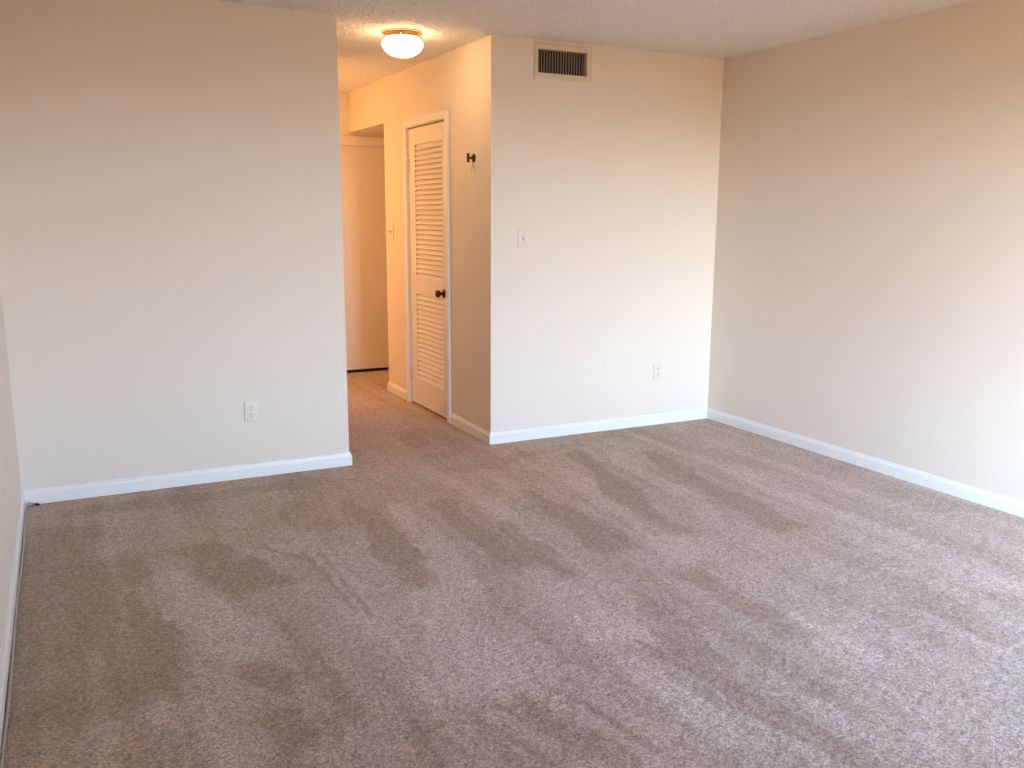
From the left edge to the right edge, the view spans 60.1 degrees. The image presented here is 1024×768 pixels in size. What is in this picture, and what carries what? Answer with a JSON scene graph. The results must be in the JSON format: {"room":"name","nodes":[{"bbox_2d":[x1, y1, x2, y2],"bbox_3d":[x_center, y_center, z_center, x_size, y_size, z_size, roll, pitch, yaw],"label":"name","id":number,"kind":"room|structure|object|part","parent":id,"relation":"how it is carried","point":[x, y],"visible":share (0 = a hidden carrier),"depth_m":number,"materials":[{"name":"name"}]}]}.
{"room":"empty living room","nodes":[
{"label":"empty living room","id":0,"kind":"room"},
{"bbox_2d":[0,285,20,660],"bbox_3d":[-1.229,-0.145,1.730,0.120,2.440,5.391,-5,12,-26],"label":"wall","id":1,"kind":"structure","parent":0,"point":[10,484],"depth_m":3.60,"materials":[{"name":"beige paint"}]},
{"bbox_2d":[0,491,25,755],"bbox_3d":[-1.177,1.011,1.980,0.013,0.075,5.391,-5,12,-26],"label":"baseboard","id":2,"kind":"structure","parent":1,"relation":"attached to","point":[8,630],"depth_m":3.01,"materials":[{"name":"white paint"}]},
{"bbox_2d":[0,0,348,489],"bbox_3d":[-1.740,-0.675,4.511,1.766,2.440,0.120,-5,12,-26],"label":"wall","id":3,"kind":"structure","parent":0,"point":[171,231],"depth_m":4.44,"materials":[{"name":"beige paint"}]},
{"bbox_2d":[21,452,351,504],"bbox_3d":[-1.657,0.493,4.702,1.659,0.075,0.013,-5,12,-26],"label":"baseboard","id":4,"kind":"structure","parent":3,"relation":"attached to","point":[169,480],"depth_m":4.66,"materials":[{"name":"white paint"}]},
{"bbox_2d":[244,400,257,421],"bbox_3d":[-1.405,0.147,4.768,0.070,0.115,0.009,-5,12,-26],"label":"wall outlet","id":5,"kind":"object","parent":3,"relation":"attached to","point":[250,407],"visible":1,"depth_m":4.76,"materials":[{"name":"beige plastic"}]},
{"bbox_2d":[338,92,383,146],"bbox_3d":[-1.967,-1.261,7.598,3.290,2.440,0.120,-5,12,-26],"label":"wall","id":6,"kind":"structure","parent":0,"point":[344,124],"depth_m":7.61,"materials":[{"name":"beige paint"}]},
{"bbox_2d":[340,135,383,146],"bbox_3d":[-1.399,-2.103,7.646,1.859,0.083,0.024,-5,12,-26],"label":"trim","id":7,"kind":"structure","parent":6,"relation":"attached to","point":[349,140],"depth_m":7.68,"materials":[{"name":"white paint"}]},
{"bbox_2d":[340,145,388,369],"bbox_3d":[-1.429,-1.130,7.890,1.750,2.020,0.098,-5,12,-26],"label":"door","id":8,"kind":"structure","parent":6,"relation":"in","point":[362,167],"depth_m":7.90,"materials":[{"name":"white paint"}]},
{"bbox_2d":[365,128,383,133],"bbox_3d":[-0.729,-2.187,7.472,0.806,0.100,0.907,-5,12,-26],"label":"ceiling","id":9,"kind":"structure","parent":0,"point":[378,131],"depth_m":7.55,"materials":[{"name":"beige paint"}]},
{"bbox_2d":[349,38,482,427],"bbox_3d":[-0.740,-1.075,6.652,0.120,2.440,2.709,-5,12,-26],"label":"wall","id":10,"kind":"structure","parent":0,"point":[452,80],"depth_m":5.83,"materials":[{"name":"beige paint"}]},
{"bbox_2d":[388,225,393,239],"bbox_3d":[-0.949,-1.183,6.894,0.020,0.115,0.116,-5,12,-26],"label":"light switch","id":11,"kind":"object","parent":10,"relation":"attached to","point":[390,227],"visible":1,"depth_m":6.88,"materials":[{"name":"beige plastic"}]},
{"bbox_2d":[387,381,406,399],"bbox_3d":[-0.915,0.052,7.054,0.013,0.075,0.447,-5,12,-26],"label":"baseboard","id":12,"kind":"structure","parent":10,"relation":"attached to","point":[391,387],"depth_m":7.04,"materials":[{"name":"white paint"}]},
{"bbox_2d":[406,121,446,417],"bbox_3d":[-0.609,-0.797,6.284,0.098,2.005,0.720,-5,12,-26],"label":"door","id":13,"kind":"structure","parent":10,"relation":"in","point":[425,163],"depth_m":6.29,"materials":[{"name":"white paint"}]},
{"bbox_3d":[-0.573,-1.205,6.197,0.024,0.943,0.524,-5,12,-26],"label":"louver panel","id":14,"kind":"part","parent":13,"relation":"part of","materials":[{"name":"white paint"}]},
{"bbox_3d":[-0.578,-0.313,6.366,0.024,0.633,0.524,-5,12,-26],"label":"louver panel","id":15,"kind":"part","parent":13,"relation":"part of","materials":[{"name":"white paint"}]},
{"bbox_3d":[-0.495,-0.616,6.040,0.056,0.052,0.052,-5,12,-26],"label":"knob","id":16,"kind":"part","parent":13,"relation":"part of","materials":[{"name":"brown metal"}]},
{"bbox_2d":[402,108,451,423],"bbox_3d":[-0.555,-0.830,6.302,0.140,2.091,0.845,-5,12,-26],"label":"door frame","id":17,"kind":"structure","parent":10,"relation":"attached to","point":[441,115],"depth_m":6.13,"materials":[{"name":"white paint"}]},
{"bbox_2d":[450,413,490,444],"bbox_3d":[-0.278,0.289,5.818,0.013,0.075,0.637,-5,12,-26],"label":"baseboard","id":18,"kind":"structure","parent":10,"relation":"attached to","point":[472,429],"depth_m":5.79,"materials":[{"name":"white paint"}]},
{"bbox_2d":[467,153,475,172],"bbox_3d":[-0.255,-1.359,5.441,0.046,0.116,0.053,-5,12,-26],"label":"wall hook","id":19,"kind":"object","parent":10,"relation":"attached to","point":[473,157],"visible":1,"depth_m":5.42,"materials":[{"name":"brown metal"}]},
{"bbox_2d":[1,367,1023,767],"bbox_3d":[-0.061,0.584,4.474,4.530,0.010,9.177,-5,12,-26],"label":"floor","id":20,"kind":"structure","parent":0,"point":[700,593],"depth_m":3.20,"materials":[{"name":"carpet"}]},
{"bbox_2d":[0,502,39,767],"bbox_3d":[-1.183,1.021,2.077,0.062,0.019,5.164,-5,12,-26],"label":"cable","id":21,"kind":"object","parent":20,"relation":"on","point":[36,504],"visible":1,"depth_m":2.87,"materials":[{"name":"beige plastic"}]},
{"bbox_2d":[211,0,976,92],"bbox_3d":[-0.070,-1.867,4.055,4.530,0.110,9.277,-5,12,-26],"label":"ceiling","id":22,"kind":"structure","parent":0,"point":[721,29],"depth_m":4.76,"materials":[{"name":"white paint"}]},
{"bbox_2d":[382,28,422,57],"bbox_3d":[-0.628,-1.949,5.089,0.237,0.138,0.235,-5,12,-26],"label":"ceiling light","id":23,"kind":"object","parent":22,"relation":"attached to","point":[398,42],"visible":1,"depth_m":5.00,"materials":[{"name":"white glass"}]},
{"bbox_2d":[482,34,723,431],"bbox_3d":[0.608,-0.899,5.766,1.710,2.440,0.120,-5,12,-26],"label":"wall","id":24,"kind":"structure","parent":0,"point":[612,179],"depth_m":5.66,"materials":[{"name":"beige paint"}]},
{"bbox_2d":[518,229,527,247],"bbox_3d":[0.071,-0.890,5.411,0.070,0.115,0.020,-5,12,-26],"label":"light switch","id":25,"kind":"object","parent":24,"relation":"attached to","point":[522,233],"visible":1,"depth_m":5.41,"materials":[{"name":"beige plastic"}]},
{"bbox_2d":[533,41,591,82],"bbox_3d":[0.297,-1.942,5.361,0.400,0.205,0.068,-5,12,-26],"label":"air vent","id":26,"kind":"object","parent":24,"relation":"in","point":[552,61],"visible":1,"depth_m":5.36,"materials":[{"name":"white metal"}]},
{"bbox_2d":[490,408,706,444],"bbox_3d":[0.626,0.274,5.925,1.724,0.075,0.013,-5,12,-26],"label":"baseboard","id":27,"kind":"structure","parent":24,"relation":"attached to","point":[516,435],"depth_m":5.88,"materials":[{"name":"white paint"}]},
{"bbox_2d":[653,363,661,379],"bbox_3d":[0.997,-0.086,6.049,0.070,0.115,0.009,-5,12,-26],"label":"wall outlet","id":28,"kind":"object","parent":24,"relation":"attached to","point":[657,372],"visible":1,"depth_m":6.04,"materials":[{"name":"beige plastic"}]},
{"bbox_2d":[707,0,1023,501],"bbox_3d":[2.660,-0.511,3.778,0.120,2.440,5.588,-5,12,-26],"label":"wall","id":29,"kind":"structure","parent":0,"point":[868,282],"depth_m":4.85,"materials":[{"name":"beige paint"}]},
{"bbox_2d":[707,408,1023,517],"bbox_3d":[2.622,0.666,3.916,0.013,0.075,5.468,-5,12,-26],"label":"baseboard","id":30,"kind":"structure","parent":29,"relation":"attached to","point":[1006,504],"depth_m":4.97,"materials":[{"name":"white paint"}]}
]}

